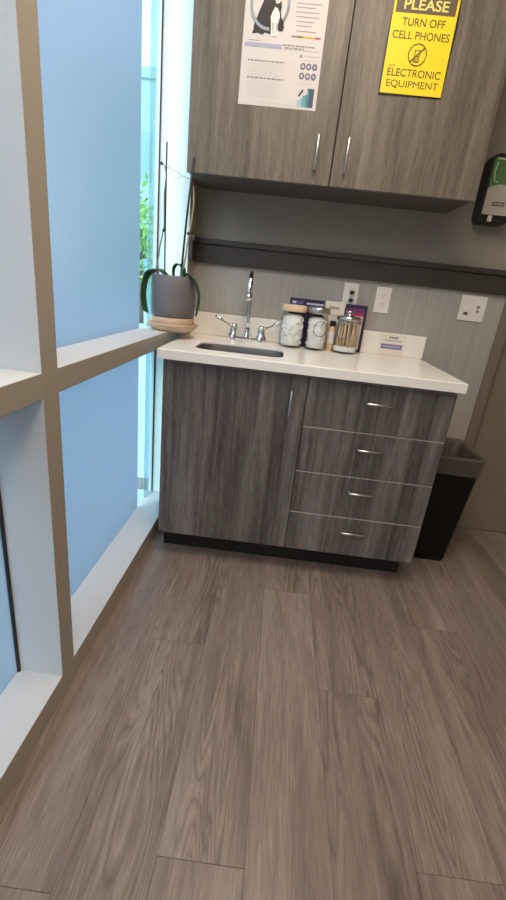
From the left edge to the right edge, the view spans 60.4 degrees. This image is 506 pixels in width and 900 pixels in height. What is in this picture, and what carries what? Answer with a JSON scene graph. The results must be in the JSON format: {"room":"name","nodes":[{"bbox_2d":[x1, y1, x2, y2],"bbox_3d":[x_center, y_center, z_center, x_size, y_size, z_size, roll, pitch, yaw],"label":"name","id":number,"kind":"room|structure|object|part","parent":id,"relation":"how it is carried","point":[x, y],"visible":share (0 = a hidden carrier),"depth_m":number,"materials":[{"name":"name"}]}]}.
{"room":"medical exam room","nodes":[
{"label":"medical exam room","id":0,"kind":"room"},
{"bbox_2d":[148,0,196,491],"bbox_3d":[-0.346,-1.010,2.032,0.157,2.700,0.300,7,21,2],"label":"wall","id":1,"kind":"structure","parent":0,"point":[178,14],"depth_m":1.79,"materials":[{"name":"beige paint"}]},
{"bbox_2d":[0,0,178,806],"bbox_3d":[-0.579,-0.334,0.188,0.226,2.700,3.654,7,21,3],"label":"window","id":2,"kind":"structure","parent":1,"relation":"in","point":[76,525],"depth_m":1.18,"materials":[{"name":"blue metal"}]},
{"bbox_2d":[146,315,197,332],"bbox_3d":[-0.355,-0.559,1.914,0.225,0.056,0.225,7,21,2],"label":"saucer","id":3,"kind":"object","parent":2,"relation":"on","point":[156,322],"visible":0.93,"depth_m":1.84,"materials":[{"name":"beige wood"}]},
{"bbox_2d":[140,141,199,318],"bbox_3d":[-0.322,-0.884,1.791,0.266,0.642,0.191,7,21,2],"label":"potted orchid","id":4,"kind":"object","parent":3,"relation":"on","point":[172,296],"visible":1,"depth_m":1.80,"materials":[{"name":"grey ceramic"}]},
{"bbox_3d":[-0.372,-0.922,1.769,0.030,0.429,0.026,-1,22,-17],"label":"flower stem","id":5,"kind":"part","parent":4,"relation":"part of","materials":[{"name":"green"}]},
{"bbox_3d":[-0.343,-0.663,1.875,0.191,0.167,0.191,7,21,2],"label":"pot","id":6,"kind":"part","parent":4,"relation":"part of","materials":[{"name":"grey ceramic"}]},
{"bbox_3d":[-0.270,-0.870,1.766,0.051,0.356,0.014,12,21,14],"label":"flower stem","id":7,"kind":"part","parent":4,"relation":"part of","materials":[{"name":"green plant"}]},
{"bbox_2d":[0,477,505,899],"bbox_3d":[0.664,1.037,0.765,3.050,0.002,3.950,7,21,2],"label":"floor","id":8,"kind":"structure","parent":0,"point":[237,725],"depth_m":1.20,"materials":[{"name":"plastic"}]},
{"bbox_2d":[158,343,308,557],"bbox_3d":[-0.091,0.001,2.030,0.556,0.876,0.592,7,21,2],"label":"base cabinet","id":9,"kind":"object","parent":8,"relation":"on","point":[230,436],"visible":0.93,"depth_m":1.75,"materials":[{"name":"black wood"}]},
{"bbox_3d":[0.141,-0.173,1.648,0.007,0.106,0.032,7,21,2],"label":"handle","id":10,"kind":"part","parent":9,"relation":"part of","materials":[{"name":"silver metal"}]},
{"bbox_2d":[157,333,467,393],"bbox_3d":[0.232,-0.395,1.870,1.134,0.036,0.610,7,21,2],"label":"countertop","id":11,"kind":"structure","parent":9,"relation":"on","point":[301,360],"depth_m":1.63,"materials":[{"name":"white stone"}]},
{"bbox_2d":[195,343,282,372],"bbox_3d":[-0.060,-0.325,1.832,0.357,0.184,0.243,7,21,2],"label":"undermount sink","id":12,"kind":"object","parent":11,"relation":"in","point":[217,347],"visible":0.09,"depth_m":1.92,"materials":[{"name":"silver metal"}]},
{"bbox_2d":[215,271,280,342],"bbox_3d":[-0.019,-0.656,1.996,0.306,0.309,0.150,7,21,2],"label":"gooseneck faucet","id":13,"kind":"object","parent":11,"relation":"on","point":[260,337],"visible":1,"depth_m":2.06,"materials":[{"name":"silver metal"}]},
{"bbox_3d":[-0.126,-0.611,2.053,0.118,0.059,0.036,-3,23,-23],"label":"handle","id":14,"kind":"part","parent":13,"relation":"part of","materials":[{"name":"silver metal"}]},
{"bbox_3d":[-0.028,-0.555,2.086,0.186,0.056,0.054,7,21,2],"label":"deck plate","id":15,"kind":"part","parent":13,"relation":"part of","materials":[{"name":"silver metal"}]},
{"bbox_3d":[-0.018,-0.662,1.984,0.026,0.289,0.132,7,21,2],"label":"spout","id":16,"kind":"part","parent":13,"relation":"part of","materials":[{"name":"silver metal"}]},
{"bbox_3d":[0.078,-0.586,2.047,0.118,0.059,0.036,17,23,27],"label":"handle","id":17,"kind":"part","parent":13,"relation":"part of","materials":[{"name":"silver metal"}]},
{"bbox_2d":[282,303,306,312],"bbox_3d":[0.181,-0.572,2.005,0.112,0.187,0.112,7,21,2],"label":"lid","id":18,"kind":"object","parent":11,"relation":"on","point":[286,307],"visible":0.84,"depth_m":1.93,"materials":[{"name":"beige wood"}]},
{"bbox_2d":[280,313,303,345],"bbox_3d":[0.180,-0.558,2.011,0.101,0.139,0.103,7,21,2],"label":"cotton balls","id":19,"kind":"object","parent":18,"relation":"in","point":[291,333],"visible":1,"depth_m":1.98,"materials":[{"name":"white fabric"}]},
{"bbox_2d":[289,297,324,346],"bbox_3d":[0.245,-0.608,2.077,0.160,0.216,0.031,7,21,2],"label":"glove box","id":20,"kind":"object","parent":11,"relation":"on","point":[298,301],"visible":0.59,"depth_m":2.05,"materials":[{"name":"cardboard"}]},
{"bbox_2d":[308,306,330,336],"bbox_3d":[0.294,-0.556,1.996,0.100,0.188,0.104,7,21,2],"label":"jar","id":21,"kind":"object","parent":11,"relation":"on","point":[314,310],"visible":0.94,"depth_m":1.93,"materials":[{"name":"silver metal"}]},
{"bbox_2d":[305,317,326,348],"bbox_3d":[0.292,-0.542,2.003,0.089,0.137,0.089,7,21,2],"label":"pads","id":22,"kind":"object","parent":21,"relation":"in","point":[312,341],"visible":0.94,"depth_m":1.97,"materials":[{"name":"white fabric"}]},
{"bbox_3d":[0.302,-0.631,1.969,0.100,0.028,0.100,7,21,2],"label":"lid","id":23,"kind":"part","parent":21,"relation":"part of","materials":[{"name":"silver metal"}]},
{"bbox_2d":[325,320,335,350],"bbox_3d":[0.363,-0.532,2.026,0.034,0.136,0.034,7,21,2],"label":"bottle","id":24,"kind":"object","parent":11,"relation":"on","point":[331,331],"visible":1,"depth_m":2.01,"materials":[{"name":"beige plastic"}]},
{"bbox_2d":[322,301,345,349],"bbox_3d":[0.376,-0.594,2.075,0.092,0.218,0.031,7,21,2],"label":"box","id":25,"kind":"object","parent":11,"relation":"on","point":[337,308],"visible":0.51,"depth_m":2.04,"materials":[{"name":"beige cardboard"}]},
{"bbox_2d":[336,310,361,339],"bbox_3d":[0.432,-0.543,1.998,0.116,0.190,0.120,7,21,2],"label":"jar","id":26,"kind":"object","parent":11,"relation":"on","point":[349,317],"visible":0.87,"depth_m":1.95,"materials":[{"name":"silver metal"}]},
{"bbox_2d":[333,345,354,352],"bbox_3d":[0.424,-0.473,2.027,0.103,0.022,0.103,7,21,2],"label":"pad","id":27,"kind":"object","parent":26,"relation":"in","point":[336,348],"visible":0.86,"depth_m":1.99,"materials":[{"name":"white fabric"}]},
{"bbox_2d":[342,322,346,346],"bbox_3d":[0.412,-0.525,1.967,0.008,0.113,0.011,13,22,17],"label":"stick","id":28,"kind":"object","parent":26,"relation":"in","point":[345,322],"visible":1,"depth_m":1.97,"materials":[{"name":"beige wood"}]},
{"bbox_3d":[0.440,-0.612,1.974,0.115,0.044,0.115,7,21,2],"label":"lid","id":29,"kind":"part","parent":26,"relation":"part of","materials":[{"name":"silver metal"}]},
{"bbox_2d":[349,322,354,347],"bbox_3d":[0.450,-0.522,1.971,0.012,0.113,0.008,-7,24,-31],"label":"stick","id":30,"kind":"object","parent":26,"relation":"in","point":[354,322],"visible":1,"depth_m":1.97,"materials":[{"name":"beige wood"}]},
{"bbox_2d":[351,322,355,347],"bbox_3d":[0.456,-0.523,1.975,0.009,0.113,0.012,17,23,27],"label":"stick","id":31,"kind":"object","parent":26,"relation":"in","point":[355,322],"visible":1,"depth_m":1.97,"materials":[{"name":"beige wood"}]},
{"bbox_2d":[353,322,357,346],"bbox_3d":[0.468,-0.527,1.988,0.008,0.113,0.012,14,22,19],"label":"stick","id":32,"kind":"object","parent":26,"relation":"in","point":[357,322],"visible":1,"depth_m":1.99,"materials":[{"name":"beige wood"}]},
{"bbox_2d":[341,304,367,352],"bbox_3d":[0.478,-0.581,2.075,0.099,0.214,0.028,7,21,2],"label":"book","id":33,"kind":"object","parent":11,"relation":"on","point":[360,310],"visible":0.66,"depth_m":2.05,"materials":[{"name":"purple paper"}]},
{"bbox_2d":[281,376,457,572],"bbox_3d":[0.459,0.068,2.013,0.552,0.876,0.591,7,21,2],"label":"base cabinet","id":34,"kind":"object","parent":8,"relation":"on","point":[369,454],"visible":0.98,"depth_m":1.74,"materials":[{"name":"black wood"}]},
{"bbox_3d":[0.415,0.349,1.821,0.103,0.007,0.031,7,21,2],"label":"handle","id":35,"kind":"part","parent":34,"relation":"part of","materials":[{"name":"silver metal"}]},
{"bbox_3d":[0.418,0.369,1.856,0.550,0.178,0.020,7,21,2],"label":"drawer","id":36,"kind":"part","parent":34,"relation":"part of","materials":[{"name":"grey wood"}]},
{"bbox_3d":[0.433,0.178,1.756,0.103,0.007,0.031,7,21,2],"label":"handle","id":37,"kind":"part","parent":34,"relation":"part of","materials":[{"name":"silver metal"}]},
{"bbox_3d":[0.437,0.198,1.791,0.550,0.183,0.020,7,21,2],"label":"drawer","id":38,"kind":"part","parent":34,"relation":"part of","materials":[{"name":"grey wood"}]},
{"bbox_3d":[0.453,0.004,1.690,0.103,0.007,0.031,7,21,2],"label":"handle","id":39,"kind":"part","parent":34,"relation":"part of","materials":[{"name":"silver metal"}]},
{"bbox_3d":[0.457,0.024,1.725,0.550,0.186,0.020,7,21,2],"label":"drawer","id":40,"kind":"part","parent":34,"relation":"part of","materials":[{"name":"grey wood"}]},
{"bbox_3d":[0.472,-0.169,1.625,0.103,0.007,0.031,7,21,2],"label":"handle","id":41,"kind":"part","parent":34,"relation":"part of","materials":[{"name":"silver metal"}]},
{"bbox_3d":[0.476,-0.154,1.657,0.550,0.190,0.020,7,21,2],"label":"drawer","id":42,"kind":"part","parent":34,"relation":"part of","materials":[{"name":"grey wood"}]},
{"bbox_2d":[413,473,476,560],"bbox_3d":[0.882,0.244,2.133,0.246,0.551,0.306,7,21,2],"label":"waste bin","id":43,"kind":"object","parent":8,"relation":"on","point":[449,495],"visible":0.44,"depth_m":2.02,"materials":[{"name":"black plastic"}]},
{"bbox_2d":[436,437,486,478],"bbox_3d":[0.888,0.194,2.114,0.254,0.458,0.314,7,21,2],"label":"liner","id":44,"kind":"object","parent":43,"relation":"in","point":[458,458],"visible":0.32,"depth_m":1.92,"materials":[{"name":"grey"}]},
{"bbox_2d":[190,79,505,439],"bbox_3d":[1.143,-0.851,2.049,2.835,2.700,0.169,7,21,2],"label":"wall","id":45,"kind":"structure","parent":0,"point":[461,349],"depth_m":2.00,"materials":[{"name":"grey paint"}]},
{"bbox_2d":[191,311,426,358],"bbox_3d":[0.263,-0.564,2.124,1.143,0.105,0.014,7,21,2],"label":"backsplash","id":46,"kind":"structure","parent":45,"relation":"attached to","point":[208,324],"depth_m":2.12,"materials":[{"name":"white stone"}]},
{"bbox_2d":[377,333,406,356],"bbox_3d":[0.672,-0.508,2.104,0.124,0.098,0.002,7,21,2],"label":"label card","id":47,"kind":"object","parent":46,"relation":"attached to","point":[389,344],"visible":1,"depth_m":2.10,"materials":[{"name":"beige paper"}]},
{"bbox_2d":[187,0,505,213],"bbox_3d":[0.344,-1.464,1.605,1.087,0.911,0.346,7,21,2],"label":"upper cabinet","id":48,"kind":"object","parent":45,"relation":"attached to","point":[359,145],"visible":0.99,"depth_m":1.56,"materials":[{"name":"grey wood"}]},
{"bbox_3d":[0.063,-1.451,1.490,0.540,0.911,0.020,7,21,2],"label":"door","id":49,"kind":"part","parent":48,"relation":"part of","materials":[{"name":"grey wood"}]},
{"bbox_2d":[238,0,328,110],"bbox_3d":[0.106,-1.430,1.482,0.279,0.432,0.002,7,21,2],"label":"poster","id":50,"kind":"object","parent":48,"relation":"attached to","point":[283,42],"visible":1,"depth_m":1.50,"materials":[{"name":"grey paper"}]},
{"bbox_3d":[0.233,-1.087,1.585,0.007,0.115,0.032,7,21,2],"label":"handle","id":51,"kind":"part","parent":48,"relation":"part of","materials":[{"name":"silver metal"}]},
{"bbox_3d":[0.341,-1.074,1.582,0.007,0.115,0.032,7,21,2],"label":"handle","id":52,"kind":"part","parent":48,"relation":"part of","materials":[{"name":"silver metal"}]},
{"bbox_3d":[0.604,-1.385,1.474,0.544,0.911,0.020,7,21,2],"label":"door","id":53,"kind":"part","parent":48,"relation":"part of","materials":[{"name":"grey wood"}]},
{"bbox_2d":[378,0,461,98],"bbox_3d":[0.563,-1.367,1.469,0.226,0.284,0.006,7,21,2],"label":"sign","id":54,"kind":"object","parent":48,"relation":"attached to","point":[421,34],"visible":1,"depth_m":1.47,"materials":[{"name":"yellow plastic"},{"name":"black ink"}]},
{"bbox_2d":[188,234,505,295],"bbox_3d":[0.447,-0.827,1.950,1.465,0.103,0.131,7,21,2],"label":"trim","id":55,"kind":"structure","parent":45,"relation":"attached to","point":[205,250],"depth_m":1.99,"materials":[{"name":"grey wood"}]},
{"bbox_2d":[342,282,359,307],"bbox_3d":[0.459,-0.724,2.043,0.070,0.114,0.027,7,21,2],"label":"outlet","id":56,"kind":"object","parent":45,"relation":"attached to","point":[350,293],"visible":0.9,"depth_m":2.04,"materials":[{"name":"white plastic"}]},
{"bbox_2d":[373,287,391,312],"bbox_3d":[0.611,-0.706,2.048,0.070,0.114,0.008,7,21,2],"label":"power outlet","id":57,"kind":"object","parent":45,"relation":"attached to","point":[383,294],"visible":1,"depth_m":2.05,"materials":[{"name":"white plastic"}]},
{"bbox_2d":[378,301,385,307],"bbox_3d":[0.609,-0.687,2.053,0.034,0.028,0.002,7,21,2],"label":"socket","id":58,"kind":"object","parent":57,"relation":"attached to","point":[381,304],"depth_m":2.05,"materials":[{"name":"white plastic"}]},
{"bbox_2d":[380,292,386,298],"bbox_3d":[0.613,-0.724,2.038,0.034,0.028,0.002,7,21,2],"label":"socket","id":59,"kind":"object","parent":57,"relation":"attached to","point":[383,295],"depth_m":2.04,"materials":[{"name":"white plastic"}]},
{"bbox_2d":[457,295,487,322],"bbox_3d":[1.027,-0.659,2.029,0.117,0.114,0.018,7,21,2],"label":"power outlet","id":60,"kind":"object","parent":45,"relation":"attached to","point":[472,308],"visible":1,"depth_m":2.03,"materials":[{"name":"white plastic"}]},
{"bbox_2d":[457,300,505,532],"bbox_3d":[1.661,-0.518,2.100,1.010,2.150,0.131,7,21,2],"label":"door","id":61,"kind":"structure","parent":45,"relation":"in","point":[485,507],"depth_m":2.29,"materials":[{"name":"brown"}]},
{"bbox_3d":[1.661,-0.518,2.100,1.010,2.150,0.131,7,21,2],"label":"frame","id":62,"kind":"part","parent":61,"relation":"part of","materials":[{"name":"brown"}]},
{"bbox_2d":[471,153,505,226],"bbox_3d":[1.034,-1.092,1.834,0.134,0.253,0.079,7,21,2],"label":"soap dispenser","id":63,"kind":"object","parent":45,"relation":"attached to","point":[489,209],"visible":1,"depth_m":1.82,"materials":[{"name":"black plastic"}]},
{"bbox_3d":[1.027,-1.044,1.816,0.112,0.112,0.007,7,21,2],"label":"panel","id":64,"kind":"part","parent":63,"relation":"part of","materials":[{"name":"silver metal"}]},
{"bbox_3d":[1.025,-1.028,1.817,0.050,0.015,0.002,7,21,2],"label":"name plate","id":65,"kind":"part","parent":63,"relation":"part of","materials":[{"name":"black"}]},
{"label":"outside","id":66,"kind":"structure","parent":0,"visible":0},
{"bbox_2d":[138,308,151,477],"bbox_3d":[-19.712,-5.341,11.940,39.700,0.001,60.000,7,21,2],"label":"ground","id":67,"kind":"structure","parent":66,"point":[145,360],"depth_m":4.34,"materials":[{"name":"white"}]},
{"bbox_2d":[139,172,153,323],"bbox_3d":[-2.897,-5.077,11.073,2.564,3.588,2.324,7,21,2],"label":"tree","id":68,"kind":"object","parent":67,"relation":"on","point":[145,245],"visible":0.36,"depth_m":10.86,"materials":[{"name":"green plant"}]},
{"bbox_2d":[140,66,156,308],"bbox_3d":[-5.934,-10.455,18.623,9.600,7.620,6.200,7,21,2],"label":"office building","id":69,"kind":"structure","parent":67,"relation":"on","point":[148,79],"depth_m":15.08,"materials":[{"name":"teal"}]}
]}

